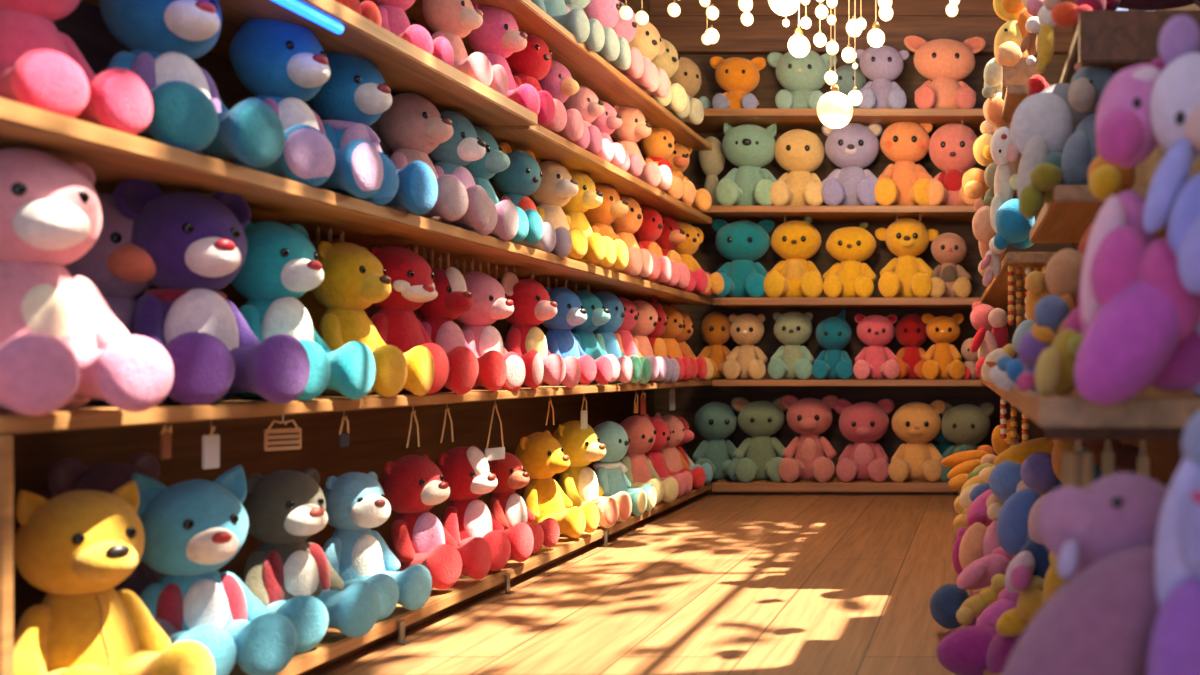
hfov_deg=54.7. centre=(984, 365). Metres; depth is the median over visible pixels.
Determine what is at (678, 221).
teddy bear
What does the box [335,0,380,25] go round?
plush toy
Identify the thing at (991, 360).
plush toy
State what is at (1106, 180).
plush toy
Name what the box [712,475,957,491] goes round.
shelf board
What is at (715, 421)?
plush toy
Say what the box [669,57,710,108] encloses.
teddy bear
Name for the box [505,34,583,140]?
teddy bear
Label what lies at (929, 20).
wall
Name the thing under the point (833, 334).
teddy bear
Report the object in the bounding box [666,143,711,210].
teddy bear
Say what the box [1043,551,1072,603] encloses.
plush toy
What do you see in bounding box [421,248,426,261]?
tag
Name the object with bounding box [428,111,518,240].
teddy bear
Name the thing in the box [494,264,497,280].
tag
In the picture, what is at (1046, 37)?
plush toy
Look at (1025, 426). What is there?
bead strand
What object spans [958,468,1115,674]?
display stand
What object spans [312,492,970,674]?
floor
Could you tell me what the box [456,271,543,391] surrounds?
teddy bear
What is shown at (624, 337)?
plush toy
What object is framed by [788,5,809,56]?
globe lamp
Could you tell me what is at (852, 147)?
teddy bear
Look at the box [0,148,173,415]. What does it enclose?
teddy bear
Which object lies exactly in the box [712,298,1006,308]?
shelf board
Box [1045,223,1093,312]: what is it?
plush toy
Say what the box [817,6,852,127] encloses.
globe lamp
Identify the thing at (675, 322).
teddy bear
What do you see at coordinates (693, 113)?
plush toy
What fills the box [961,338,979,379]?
plush toy
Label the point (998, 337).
doll
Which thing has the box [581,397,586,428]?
tag
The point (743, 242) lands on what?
teddy bear
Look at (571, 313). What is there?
teddy bear
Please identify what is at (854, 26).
string light
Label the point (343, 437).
tag
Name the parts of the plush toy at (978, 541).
leg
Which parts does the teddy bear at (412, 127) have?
arm, leg, leg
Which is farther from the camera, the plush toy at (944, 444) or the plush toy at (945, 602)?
the plush toy at (944, 444)
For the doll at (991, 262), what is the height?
0.171 m
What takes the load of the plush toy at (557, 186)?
on the shelf board at (114, 156)
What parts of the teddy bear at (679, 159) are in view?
leg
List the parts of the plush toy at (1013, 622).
leg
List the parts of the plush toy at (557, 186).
arm, leg, leg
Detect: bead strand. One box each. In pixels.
[1000,396,1006,438]
[1008,265,1013,324]
[1010,405,1017,441]
[1016,267,1021,326]
[1022,413,1028,441]
[1025,267,1030,319]
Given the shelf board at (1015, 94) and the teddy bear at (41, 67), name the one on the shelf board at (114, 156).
the teddy bear at (41, 67)
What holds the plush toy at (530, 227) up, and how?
on the shelf board at (114, 156)
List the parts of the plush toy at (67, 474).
arm, leg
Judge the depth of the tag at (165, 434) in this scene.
2.05 m
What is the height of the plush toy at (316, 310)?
0.441 m
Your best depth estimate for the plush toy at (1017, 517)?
2.46 m
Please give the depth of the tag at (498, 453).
3.43 m
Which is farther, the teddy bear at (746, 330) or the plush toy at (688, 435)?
the teddy bear at (746, 330)
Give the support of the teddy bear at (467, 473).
on the shelf board at (334, 643)
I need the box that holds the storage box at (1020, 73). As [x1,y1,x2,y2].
[1002,57,1039,99]
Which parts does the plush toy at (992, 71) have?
leg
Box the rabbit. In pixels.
[993,0,1032,66]
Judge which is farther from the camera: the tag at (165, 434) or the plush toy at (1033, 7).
the plush toy at (1033, 7)
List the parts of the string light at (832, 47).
bulb, bulb, bulb, bulb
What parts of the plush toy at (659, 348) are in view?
leg, leg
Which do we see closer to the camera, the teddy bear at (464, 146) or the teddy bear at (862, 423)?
the teddy bear at (464, 146)
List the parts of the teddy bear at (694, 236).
leg, leg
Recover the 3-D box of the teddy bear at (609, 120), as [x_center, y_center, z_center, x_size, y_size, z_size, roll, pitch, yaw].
[-1.641,-0.995,4.593,0.240,0.344,0.201,0,0,17]
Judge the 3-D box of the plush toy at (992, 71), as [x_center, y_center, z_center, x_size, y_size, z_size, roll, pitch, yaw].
[0.038,-1.083,3.973,0.090,0.159,0.131,0,0,5]
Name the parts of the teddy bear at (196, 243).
arm, leg, arm, leg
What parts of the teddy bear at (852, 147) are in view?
arm, leg, leg, arm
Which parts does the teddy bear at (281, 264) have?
arm, leg, arm, leg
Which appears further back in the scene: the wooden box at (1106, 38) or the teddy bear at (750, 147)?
the teddy bear at (750, 147)
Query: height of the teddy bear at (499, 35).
0.411 m
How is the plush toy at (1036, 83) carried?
on the shelf board at (1069, 71)
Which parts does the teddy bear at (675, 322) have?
leg, leg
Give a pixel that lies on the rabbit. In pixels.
(1008, 39)
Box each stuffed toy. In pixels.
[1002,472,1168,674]
[1011,83,1093,200]
[1143,15,1199,396]
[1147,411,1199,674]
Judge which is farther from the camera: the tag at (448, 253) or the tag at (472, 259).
the tag at (472, 259)
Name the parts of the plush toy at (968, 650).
leg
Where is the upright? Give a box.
[0,435,12,674]
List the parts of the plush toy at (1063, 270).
arm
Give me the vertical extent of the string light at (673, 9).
0.634 m
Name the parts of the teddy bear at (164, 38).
arm, vest panel, leg, vest panel, arm, leg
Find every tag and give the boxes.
[160,423,171,459]
[202,420,219,468]
[264,415,301,450]
[316,226,320,252]
[328,227,332,243]
[339,411,348,446]
[340,230,344,241]
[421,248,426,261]
[430,248,433,267]
[438,253,441,268]
[446,252,449,269]
[454,258,458,268]
[462,259,465,274]
[470,257,473,271]
[478,261,481,271]
[485,400,504,460]
[486,262,489,275]
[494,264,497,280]
[546,277,549,286]
[546,400,553,424]
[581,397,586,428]
[634,394,637,412]
[640,393,645,414]
[669,389,674,410]
[1062,440,1093,489]
[1102,440,1113,477]
[1137,440,1148,477]
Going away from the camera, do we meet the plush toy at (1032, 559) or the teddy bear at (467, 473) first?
the plush toy at (1032, 559)
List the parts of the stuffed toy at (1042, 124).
arm, leg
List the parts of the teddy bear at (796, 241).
arm, leg, leg, arm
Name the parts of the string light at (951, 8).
bulb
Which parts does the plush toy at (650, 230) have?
leg, leg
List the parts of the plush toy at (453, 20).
arm, leg, leg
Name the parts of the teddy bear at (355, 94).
arm, leg, leg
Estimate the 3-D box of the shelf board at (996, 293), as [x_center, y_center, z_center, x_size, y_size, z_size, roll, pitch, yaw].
[0.245,-0.352,4.610,0.550,0.035,2.420,0,0,0]
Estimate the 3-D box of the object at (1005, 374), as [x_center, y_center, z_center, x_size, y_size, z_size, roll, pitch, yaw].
[0.061,0.018,2.155,0.083,0.077,0.343,0,0,-5]
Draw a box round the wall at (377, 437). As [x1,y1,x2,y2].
[9,0,653,640]
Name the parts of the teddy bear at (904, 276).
arm, leg, leg, arm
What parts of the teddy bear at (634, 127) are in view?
leg, leg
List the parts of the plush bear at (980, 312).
arm, leg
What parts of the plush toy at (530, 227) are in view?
leg, leg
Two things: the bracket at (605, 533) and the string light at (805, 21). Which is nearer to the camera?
the bracket at (605, 533)
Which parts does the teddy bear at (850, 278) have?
arm, leg, leg, arm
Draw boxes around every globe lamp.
[768,0,799,15]
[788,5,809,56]
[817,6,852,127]
[867,0,884,46]
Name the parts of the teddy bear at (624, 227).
leg, leg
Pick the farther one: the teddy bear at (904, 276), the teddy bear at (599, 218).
the teddy bear at (904, 276)
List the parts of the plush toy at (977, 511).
leg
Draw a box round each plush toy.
[47,451,177,637]
[64,193,229,404]
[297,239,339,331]
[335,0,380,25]
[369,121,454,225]
[422,0,508,95]
[463,126,542,243]
[492,142,571,256]
[530,0,604,51]
[530,159,605,262]
[564,0,630,69]
[583,0,652,86]
[593,291,651,383]
[593,421,656,515]
[612,1,669,97]
[613,297,665,382]
[620,415,678,503]
[630,300,679,382]
[633,205,689,287]
[643,412,692,496]
[647,298,691,380]
[651,39,703,124]
[661,415,705,488]
[673,415,712,483]
[692,402,739,480]
[697,312,735,379]
[698,136,724,205]
[831,65,865,108]
[895,314,931,379]
[929,123,983,205]
[930,233,971,297]
[930,584,990,628]
[934,414,955,454]
[936,626,1023,674]
[941,445,994,489]
[952,527,967,574]
[953,496,968,531]
[956,588,996,624]
[957,546,1014,589]
[959,483,989,507]
[959,521,1000,569]
[960,467,990,493]
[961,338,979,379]
[966,489,993,526]
[968,454,996,478]
[976,588,1020,627]
[982,58,1001,97]
[983,93,1021,195]
[983,163,997,206]
[986,437,1056,481]
[986,461,1021,520]
[990,127,1018,232]
[990,574,1005,600]
[992,419,1019,454]
[994,199,1034,249]
[996,575,1043,636]
[997,488,1050,555]
[1005,533,1050,592]
[1012,271,1050,351]
[1016,452,1061,495]
[1017,307,1083,395]
[1017,327,1056,391]
[1019,163,1063,218]
[1022,0,1043,15]
[1028,75,1048,96]
[1030,295,1069,335]
[1036,6,1056,73]
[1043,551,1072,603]
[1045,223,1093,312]
[1051,439,1083,481]
[1074,439,1142,471]
[1077,446,1101,481]
[1088,143,1133,200]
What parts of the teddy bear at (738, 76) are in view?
leg, leg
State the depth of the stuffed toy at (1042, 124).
2.39 m
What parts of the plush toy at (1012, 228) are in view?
arm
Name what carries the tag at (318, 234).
hanging from the shelf board at (114, 156)
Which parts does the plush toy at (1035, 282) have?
leg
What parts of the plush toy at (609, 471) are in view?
arm, leg, arm, leg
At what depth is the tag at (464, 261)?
3.55 m
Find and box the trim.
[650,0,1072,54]
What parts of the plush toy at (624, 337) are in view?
arm, leg, leg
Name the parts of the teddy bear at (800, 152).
leg, arm, leg, arm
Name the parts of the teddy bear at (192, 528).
arm, vest panel, leg, vest panel, arm, leg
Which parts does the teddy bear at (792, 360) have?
arm, leg, leg, arm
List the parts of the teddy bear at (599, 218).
arm, leg, leg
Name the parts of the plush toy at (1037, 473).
arm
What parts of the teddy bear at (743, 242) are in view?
leg, arm, leg, arm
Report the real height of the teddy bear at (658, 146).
0.432 m
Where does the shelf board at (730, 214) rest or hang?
attached to the shelving unit
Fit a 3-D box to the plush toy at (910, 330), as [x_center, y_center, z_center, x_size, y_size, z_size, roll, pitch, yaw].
[-0.425,-0.113,6.083,0.254,0.383,0.247,0,0,-4]
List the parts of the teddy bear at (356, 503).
arm, leg, arm, leg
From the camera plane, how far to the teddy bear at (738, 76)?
5.95 m
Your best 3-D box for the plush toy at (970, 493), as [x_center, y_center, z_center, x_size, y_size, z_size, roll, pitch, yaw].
[-0.029,0.414,3.351,0.085,0.094,0.162,0,0,-14]
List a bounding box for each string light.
[619,3,632,19]
[635,8,648,24]
[667,0,680,16]
[699,0,718,44]
[738,0,752,25]
[782,18,789,26]
[801,0,810,28]
[814,0,827,46]
[825,0,838,84]
[842,16,861,62]
[848,62,861,105]
[857,16,865,29]
[878,0,892,20]
[946,0,959,16]
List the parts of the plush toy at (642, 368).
arm, leg, leg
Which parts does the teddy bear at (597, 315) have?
arm, leg, leg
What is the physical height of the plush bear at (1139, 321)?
0.507 m
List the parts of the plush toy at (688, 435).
arm, leg, leg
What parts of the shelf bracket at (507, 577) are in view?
plate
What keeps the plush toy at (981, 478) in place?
on the display stand
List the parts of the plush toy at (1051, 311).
arm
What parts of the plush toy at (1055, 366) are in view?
leg, leg, arm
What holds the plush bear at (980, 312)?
on the shelf board at (1151, 407)
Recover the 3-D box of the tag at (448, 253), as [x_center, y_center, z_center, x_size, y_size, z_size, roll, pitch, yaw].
[-1.704,-0.326,3.338,0.010,0.076,0.016,0,0,2]
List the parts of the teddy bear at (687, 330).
arm, leg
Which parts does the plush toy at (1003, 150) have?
leg, arm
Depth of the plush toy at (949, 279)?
5.95 m
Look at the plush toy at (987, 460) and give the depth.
3.99 m
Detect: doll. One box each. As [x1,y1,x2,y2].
[980,237,1006,285]
[985,308,1008,351]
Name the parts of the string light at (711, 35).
bulb, bulb, bulb, bulb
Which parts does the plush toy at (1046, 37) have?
leg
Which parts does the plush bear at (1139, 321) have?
arm, leg, arm, leg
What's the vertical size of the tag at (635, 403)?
0.110 m
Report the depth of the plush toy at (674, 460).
5.51 m
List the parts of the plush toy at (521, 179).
arm, leg, leg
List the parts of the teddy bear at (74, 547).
arm, leg, arm, leg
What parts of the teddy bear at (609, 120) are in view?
leg, leg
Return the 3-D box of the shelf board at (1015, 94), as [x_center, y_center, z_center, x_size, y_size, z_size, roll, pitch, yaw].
[0.260,-0.938,4.685,0.520,0.035,2.270,0,0,0]
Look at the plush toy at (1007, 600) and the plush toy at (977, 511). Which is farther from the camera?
the plush toy at (977, 511)
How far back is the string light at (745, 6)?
4.68 m
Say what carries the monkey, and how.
on the shelf board at (1015, 94)
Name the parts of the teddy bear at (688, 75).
leg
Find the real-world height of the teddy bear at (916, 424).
0.455 m
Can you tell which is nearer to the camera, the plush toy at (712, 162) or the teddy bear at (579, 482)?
the teddy bear at (579, 482)
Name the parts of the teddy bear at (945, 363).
arm, leg, leg, arm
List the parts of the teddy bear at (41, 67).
leg, arm, leg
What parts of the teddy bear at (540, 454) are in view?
arm, leg, arm, leg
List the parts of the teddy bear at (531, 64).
arm, leg, leg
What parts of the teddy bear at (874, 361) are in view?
arm, leg, leg, arm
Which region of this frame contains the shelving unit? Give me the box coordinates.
[654,55,1071,480]
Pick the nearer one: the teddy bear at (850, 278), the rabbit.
the rabbit
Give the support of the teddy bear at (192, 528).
on the shelf board at (334, 643)
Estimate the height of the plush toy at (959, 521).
0.132 m
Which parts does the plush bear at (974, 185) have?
leg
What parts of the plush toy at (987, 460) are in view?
leg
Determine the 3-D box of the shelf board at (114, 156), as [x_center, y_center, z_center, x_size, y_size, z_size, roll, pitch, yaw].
[-1.750,-0.383,3.225,0.460,0.085,5.250,0,0,0]
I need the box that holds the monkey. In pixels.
[1020,17,1040,65]
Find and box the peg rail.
[1045,427,1184,438]
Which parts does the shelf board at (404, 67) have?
light strip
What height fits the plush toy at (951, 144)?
0.500 m
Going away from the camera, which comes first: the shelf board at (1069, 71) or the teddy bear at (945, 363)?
the shelf board at (1069, 71)
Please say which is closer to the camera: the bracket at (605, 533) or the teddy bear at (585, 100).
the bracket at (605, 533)
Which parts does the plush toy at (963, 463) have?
leg, leg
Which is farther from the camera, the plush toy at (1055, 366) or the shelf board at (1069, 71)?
the shelf board at (1069, 71)
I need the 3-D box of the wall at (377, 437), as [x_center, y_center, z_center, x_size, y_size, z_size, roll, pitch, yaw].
[-2.030,-0.755,3.190,0.100,2.950,6.380,0,0,0]
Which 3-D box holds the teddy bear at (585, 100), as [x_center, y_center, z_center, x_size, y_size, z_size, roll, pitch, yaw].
[-1.638,-0.995,4.362,0.235,0.342,0.219,0,0,15]
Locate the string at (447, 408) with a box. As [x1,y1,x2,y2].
[440,404,453,442]
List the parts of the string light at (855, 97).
bulb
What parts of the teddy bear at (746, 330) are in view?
arm, leg, leg, arm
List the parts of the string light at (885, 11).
bulb, bulb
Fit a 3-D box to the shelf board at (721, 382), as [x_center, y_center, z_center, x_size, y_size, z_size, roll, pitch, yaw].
[-0.693,0.095,6.055,1.646,0.035,0.450,0,0,0]
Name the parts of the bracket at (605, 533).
plate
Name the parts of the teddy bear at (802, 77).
leg, leg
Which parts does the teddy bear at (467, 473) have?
arm, leg, arm, leg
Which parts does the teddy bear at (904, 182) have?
arm, leg, leg, arm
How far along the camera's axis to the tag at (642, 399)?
4.91 m
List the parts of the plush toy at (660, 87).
leg, leg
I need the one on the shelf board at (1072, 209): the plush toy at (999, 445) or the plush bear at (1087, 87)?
the plush bear at (1087, 87)
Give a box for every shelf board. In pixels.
[0,98,711,304]
[0,380,711,434]
[82,0,536,125]
[229,483,711,674]
[404,0,711,149]
[477,124,711,223]
[683,108,985,132]
[696,206,976,222]
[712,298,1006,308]
[712,379,985,385]
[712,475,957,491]
[980,252,1056,305]
[980,374,1199,426]
[985,84,1053,198]
[1030,185,1168,242]
[1059,25,1128,83]
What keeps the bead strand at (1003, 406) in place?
hanging from the shelf board at (1151, 407)
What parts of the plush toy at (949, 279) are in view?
arm, leg, leg, arm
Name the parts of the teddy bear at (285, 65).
vest panel, leg, vest panel, leg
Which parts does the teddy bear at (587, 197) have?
leg, leg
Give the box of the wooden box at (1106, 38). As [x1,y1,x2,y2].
[1078,10,1199,66]
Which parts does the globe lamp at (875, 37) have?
globe, cord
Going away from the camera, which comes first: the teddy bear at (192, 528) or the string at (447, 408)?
the teddy bear at (192, 528)
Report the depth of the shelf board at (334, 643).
3.03 m
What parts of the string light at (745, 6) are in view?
bulb, bulb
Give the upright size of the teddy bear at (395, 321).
0.423 m
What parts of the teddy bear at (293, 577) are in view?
arm, vest panel, leg, vest panel, arm, leg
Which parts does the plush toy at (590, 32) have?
arm, leg, leg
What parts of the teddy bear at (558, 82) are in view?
leg, leg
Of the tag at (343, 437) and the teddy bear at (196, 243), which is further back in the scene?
the tag at (343, 437)
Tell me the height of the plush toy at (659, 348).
0.424 m
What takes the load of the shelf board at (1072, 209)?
attached to the wall at (1165, 456)
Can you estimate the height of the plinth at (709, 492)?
0.020 m
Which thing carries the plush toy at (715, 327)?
on the shelf board at (721, 382)
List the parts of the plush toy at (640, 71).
leg, leg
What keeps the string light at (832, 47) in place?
hanging from the ceiling
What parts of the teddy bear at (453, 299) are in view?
arm, leg, leg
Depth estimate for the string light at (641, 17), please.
4.68 m
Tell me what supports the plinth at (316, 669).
on the floor
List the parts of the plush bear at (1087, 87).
leg, arm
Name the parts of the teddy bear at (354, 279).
arm, arm, leg, leg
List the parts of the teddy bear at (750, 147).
leg, arm, leg, arm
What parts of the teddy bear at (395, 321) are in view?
arm, arm, leg, leg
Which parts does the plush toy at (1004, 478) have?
leg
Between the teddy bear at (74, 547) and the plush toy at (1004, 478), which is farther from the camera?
the plush toy at (1004, 478)
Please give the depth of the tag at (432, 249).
3.23 m
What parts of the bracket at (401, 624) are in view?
plate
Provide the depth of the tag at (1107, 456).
1.70 m
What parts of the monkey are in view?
arm, leg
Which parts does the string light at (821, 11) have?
bulb, bulb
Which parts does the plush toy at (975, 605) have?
leg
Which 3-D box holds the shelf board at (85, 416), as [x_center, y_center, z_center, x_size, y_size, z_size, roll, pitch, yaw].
[-1.750,0.092,3.225,0.460,0.030,5.250,0,0,0]
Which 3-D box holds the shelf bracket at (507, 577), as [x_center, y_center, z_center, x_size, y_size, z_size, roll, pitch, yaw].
[-1.504,0.690,3.324,0.020,0.060,0.024,0,0,0]
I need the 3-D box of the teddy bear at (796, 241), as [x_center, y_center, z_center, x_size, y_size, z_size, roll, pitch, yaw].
[-1.080,-0.620,5.973,0.335,0.487,0.287,0,0,-4]
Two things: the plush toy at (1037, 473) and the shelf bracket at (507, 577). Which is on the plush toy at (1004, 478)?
the plush toy at (1037, 473)
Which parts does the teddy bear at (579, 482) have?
arm, leg, arm, leg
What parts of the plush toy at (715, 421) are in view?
arm, leg, leg, arm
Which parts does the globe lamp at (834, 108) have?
globe, cord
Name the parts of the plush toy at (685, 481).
arm, leg, leg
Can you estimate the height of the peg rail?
0.035 m
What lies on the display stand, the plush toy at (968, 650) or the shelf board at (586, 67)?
the plush toy at (968, 650)
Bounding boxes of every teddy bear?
[0,0,152,134]
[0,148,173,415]
[13,481,214,674]
[99,0,284,166]
[113,179,309,405]
[130,465,296,674]
[229,19,382,197]
[230,221,375,400]
[242,468,379,653]
[309,53,437,214]
[311,241,434,396]
[323,472,431,620]
[369,246,477,394]
[372,0,453,65]
[377,93,490,228]
[380,454,490,589]
[416,267,506,390]
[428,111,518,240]
[435,445,533,571]
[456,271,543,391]
[466,3,554,124]
[488,452,559,552]
[501,272,580,387]
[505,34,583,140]
[515,430,599,537]
[538,59,601,152]
[542,287,612,385]
[552,420,631,527]
[561,170,628,269]
[563,86,624,166]
[571,290,632,384]
[584,184,652,276]
[591,100,642,175]
[610,105,671,189]
[610,195,671,282]
[628,22,686,111]
[640,128,695,203]
[654,215,707,291]
[658,303,707,379]
[663,305,709,360]
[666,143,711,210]
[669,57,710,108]
[674,222,723,294]
[675,311,713,379]
[676,220,711,295]
[710,56,765,107]
[712,219,773,297]
[715,123,776,205]
[723,314,766,379]
[731,397,786,482]
[764,217,822,297]
[767,50,836,108]
[768,312,813,379]
[770,129,824,205]
[778,395,837,482]
[812,307,852,379]
[821,123,881,205]
[823,222,875,297]
[833,399,894,482]
[853,314,899,379]
[855,45,908,108]
[874,122,932,205]
[875,218,938,297]
[888,400,944,482]
[904,35,985,108]
[922,313,964,379]
[940,402,993,481]
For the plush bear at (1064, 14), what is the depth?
2.33 m
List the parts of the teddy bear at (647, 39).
leg, leg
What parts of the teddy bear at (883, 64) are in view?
arm, leg, leg, arm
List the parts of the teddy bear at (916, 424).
arm, leg, leg, arm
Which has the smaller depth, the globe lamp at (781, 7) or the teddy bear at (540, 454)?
the teddy bear at (540, 454)
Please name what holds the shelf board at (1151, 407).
attached to the wall at (1165, 456)
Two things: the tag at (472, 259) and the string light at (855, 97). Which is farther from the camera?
the string light at (855, 97)
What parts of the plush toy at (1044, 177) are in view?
leg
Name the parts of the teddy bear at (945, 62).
arm, leg, leg, arm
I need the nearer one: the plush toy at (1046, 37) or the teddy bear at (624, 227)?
the plush toy at (1046, 37)
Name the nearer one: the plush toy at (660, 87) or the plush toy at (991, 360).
the plush toy at (991, 360)
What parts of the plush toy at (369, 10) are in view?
leg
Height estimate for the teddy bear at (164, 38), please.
0.435 m
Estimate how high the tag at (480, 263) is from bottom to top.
0.076 m
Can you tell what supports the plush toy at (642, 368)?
on the shelf board at (85, 416)
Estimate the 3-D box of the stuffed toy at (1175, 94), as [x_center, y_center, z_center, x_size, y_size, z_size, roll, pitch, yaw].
[0.287,-0.221,1.432,0.118,0.533,0.265,0,0,19]
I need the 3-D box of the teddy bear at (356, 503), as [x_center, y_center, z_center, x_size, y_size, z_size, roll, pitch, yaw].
[-1.626,0.466,2.761,0.249,0.372,0.235,0,0,16]
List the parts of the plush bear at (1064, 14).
leg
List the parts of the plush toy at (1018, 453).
leg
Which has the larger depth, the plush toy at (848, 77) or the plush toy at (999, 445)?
the plush toy at (848, 77)
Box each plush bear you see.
[962,121,994,198]
[970,301,994,373]
[972,199,1004,275]
[1043,0,1105,26]
[1061,63,1116,184]
[1075,57,1199,403]
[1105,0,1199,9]
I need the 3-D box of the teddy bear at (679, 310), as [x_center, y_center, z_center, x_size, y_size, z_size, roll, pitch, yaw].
[-1.639,-0.124,5.690,0.273,0.407,0.220,0,0,9]
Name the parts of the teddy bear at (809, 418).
arm, leg, leg, arm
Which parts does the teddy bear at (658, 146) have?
leg, leg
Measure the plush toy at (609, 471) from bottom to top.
0.412 m
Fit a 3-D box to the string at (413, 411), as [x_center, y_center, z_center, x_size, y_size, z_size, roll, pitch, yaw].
[-1.598,0.167,2.937,0.010,0.120,0.047,0,0,15]
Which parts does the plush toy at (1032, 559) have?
leg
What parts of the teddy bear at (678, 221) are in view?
leg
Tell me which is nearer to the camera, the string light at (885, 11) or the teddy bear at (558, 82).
the teddy bear at (558, 82)
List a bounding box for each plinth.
[299,481,715,674]
[705,489,956,494]
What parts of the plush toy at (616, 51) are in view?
leg, leg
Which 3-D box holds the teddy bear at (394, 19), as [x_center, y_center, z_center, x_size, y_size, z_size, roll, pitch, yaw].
[-1.636,-0.997,2.960,0.209,0.320,0.197,-1,0,5]
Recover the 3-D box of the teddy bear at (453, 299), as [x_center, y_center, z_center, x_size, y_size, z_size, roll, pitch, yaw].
[-1.628,-0.113,3.204,0.259,0.384,0.244,0,0,18]
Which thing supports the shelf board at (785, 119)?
attached to the shelving unit
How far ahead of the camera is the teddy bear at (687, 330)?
5.66 m
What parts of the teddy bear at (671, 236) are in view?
leg, leg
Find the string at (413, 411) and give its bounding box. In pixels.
[406,406,419,447]
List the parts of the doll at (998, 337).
arm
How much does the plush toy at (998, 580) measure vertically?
0.083 m
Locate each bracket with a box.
[398,620,410,644]
[505,574,514,593]
[604,531,610,546]
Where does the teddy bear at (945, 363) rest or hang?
on the shelf board at (721, 382)
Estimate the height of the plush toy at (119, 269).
0.434 m
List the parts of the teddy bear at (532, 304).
arm, leg, leg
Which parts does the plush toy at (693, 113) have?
leg, leg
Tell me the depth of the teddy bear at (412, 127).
3.03 m
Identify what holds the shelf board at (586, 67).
attached to the wall at (377, 437)
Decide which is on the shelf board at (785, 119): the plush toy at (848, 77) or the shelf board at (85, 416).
the plush toy at (848, 77)
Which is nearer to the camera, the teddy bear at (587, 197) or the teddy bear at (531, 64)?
the teddy bear at (531, 64)
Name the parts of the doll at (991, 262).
arm, leg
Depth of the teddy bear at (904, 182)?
5.93 m
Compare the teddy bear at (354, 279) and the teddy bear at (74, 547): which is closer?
the teddy bear at (74, 547)
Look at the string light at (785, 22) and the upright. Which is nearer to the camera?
the upright
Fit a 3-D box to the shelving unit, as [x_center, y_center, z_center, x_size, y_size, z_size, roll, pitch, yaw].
[-0.680,-0.755,6.330,2.600,2.950,0.100,0,0,0]
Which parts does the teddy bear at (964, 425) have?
leg, arm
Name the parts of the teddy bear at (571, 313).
arm, arm, leg, leg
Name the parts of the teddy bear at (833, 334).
arm, leg, leg, arm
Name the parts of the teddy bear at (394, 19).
arm, leg, leg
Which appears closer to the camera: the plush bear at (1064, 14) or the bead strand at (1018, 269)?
the plush bear at (1064, 14)
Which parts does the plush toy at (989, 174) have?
leg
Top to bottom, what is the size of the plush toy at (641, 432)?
0.418 m
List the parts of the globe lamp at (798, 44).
globe, cord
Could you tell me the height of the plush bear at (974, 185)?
0.320 m
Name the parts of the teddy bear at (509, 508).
arm, arm, leg, leg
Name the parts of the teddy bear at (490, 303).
arm, leg, leg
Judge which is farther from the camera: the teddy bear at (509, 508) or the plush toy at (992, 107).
the plush toy at (992, 107)
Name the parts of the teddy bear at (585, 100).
leg, leg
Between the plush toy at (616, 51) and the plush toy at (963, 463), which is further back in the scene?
the plush toy at (963, 463)
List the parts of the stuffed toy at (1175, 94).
arm, arm, leg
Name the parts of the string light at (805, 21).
bulb, bulb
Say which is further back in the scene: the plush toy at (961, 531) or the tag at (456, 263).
the tag at (456, 263)
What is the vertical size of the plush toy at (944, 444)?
0.384 m
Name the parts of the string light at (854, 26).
bulb, bulb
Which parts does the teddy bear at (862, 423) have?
arm, leg, leg, arm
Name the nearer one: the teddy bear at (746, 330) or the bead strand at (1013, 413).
the bead strand at (1013, 413)
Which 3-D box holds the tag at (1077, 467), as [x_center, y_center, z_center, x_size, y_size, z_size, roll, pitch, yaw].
[0.151,0.170,1.710,0.052,0.099,0.012,0,0,0]
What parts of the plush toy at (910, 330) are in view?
arm, leg, leg, arm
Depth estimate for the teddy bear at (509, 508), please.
3.64 m
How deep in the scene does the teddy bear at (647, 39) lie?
5.04 m
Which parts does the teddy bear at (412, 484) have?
arm, leg, arm, leg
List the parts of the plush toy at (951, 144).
leg, vest panel, leg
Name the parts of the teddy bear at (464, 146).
arm, leg, leg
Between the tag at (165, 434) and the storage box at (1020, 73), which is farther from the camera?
the storage box at (1020, 73)
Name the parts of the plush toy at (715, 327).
arm, leg, leg, arm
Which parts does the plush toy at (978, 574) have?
leg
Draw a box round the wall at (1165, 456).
[1072,0,1199,487]
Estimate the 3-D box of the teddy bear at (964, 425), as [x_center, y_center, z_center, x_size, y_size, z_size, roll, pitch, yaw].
[-0.113,0.430,5.982,0.327,0.443,0.287,0,0,6]
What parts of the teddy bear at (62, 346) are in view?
leg, arm, leg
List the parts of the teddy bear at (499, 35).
leg, leg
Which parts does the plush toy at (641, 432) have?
arm, leg, arm, leg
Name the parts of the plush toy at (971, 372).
leg, leg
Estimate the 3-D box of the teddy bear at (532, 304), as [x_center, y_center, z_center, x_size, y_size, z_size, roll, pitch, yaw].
[-1.616,-0.127,3.795,0.282,0.415,0.254,0,0,26]
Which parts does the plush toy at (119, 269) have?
leg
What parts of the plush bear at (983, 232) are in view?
leg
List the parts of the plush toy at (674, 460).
leg, arm, leg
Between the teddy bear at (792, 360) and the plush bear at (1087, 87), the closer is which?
the plush bear at (1087, 87)
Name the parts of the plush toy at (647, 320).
leg, leg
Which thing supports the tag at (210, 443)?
hanging from the shelf board at (85, 416)
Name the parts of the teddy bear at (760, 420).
arm, leg, leg, arm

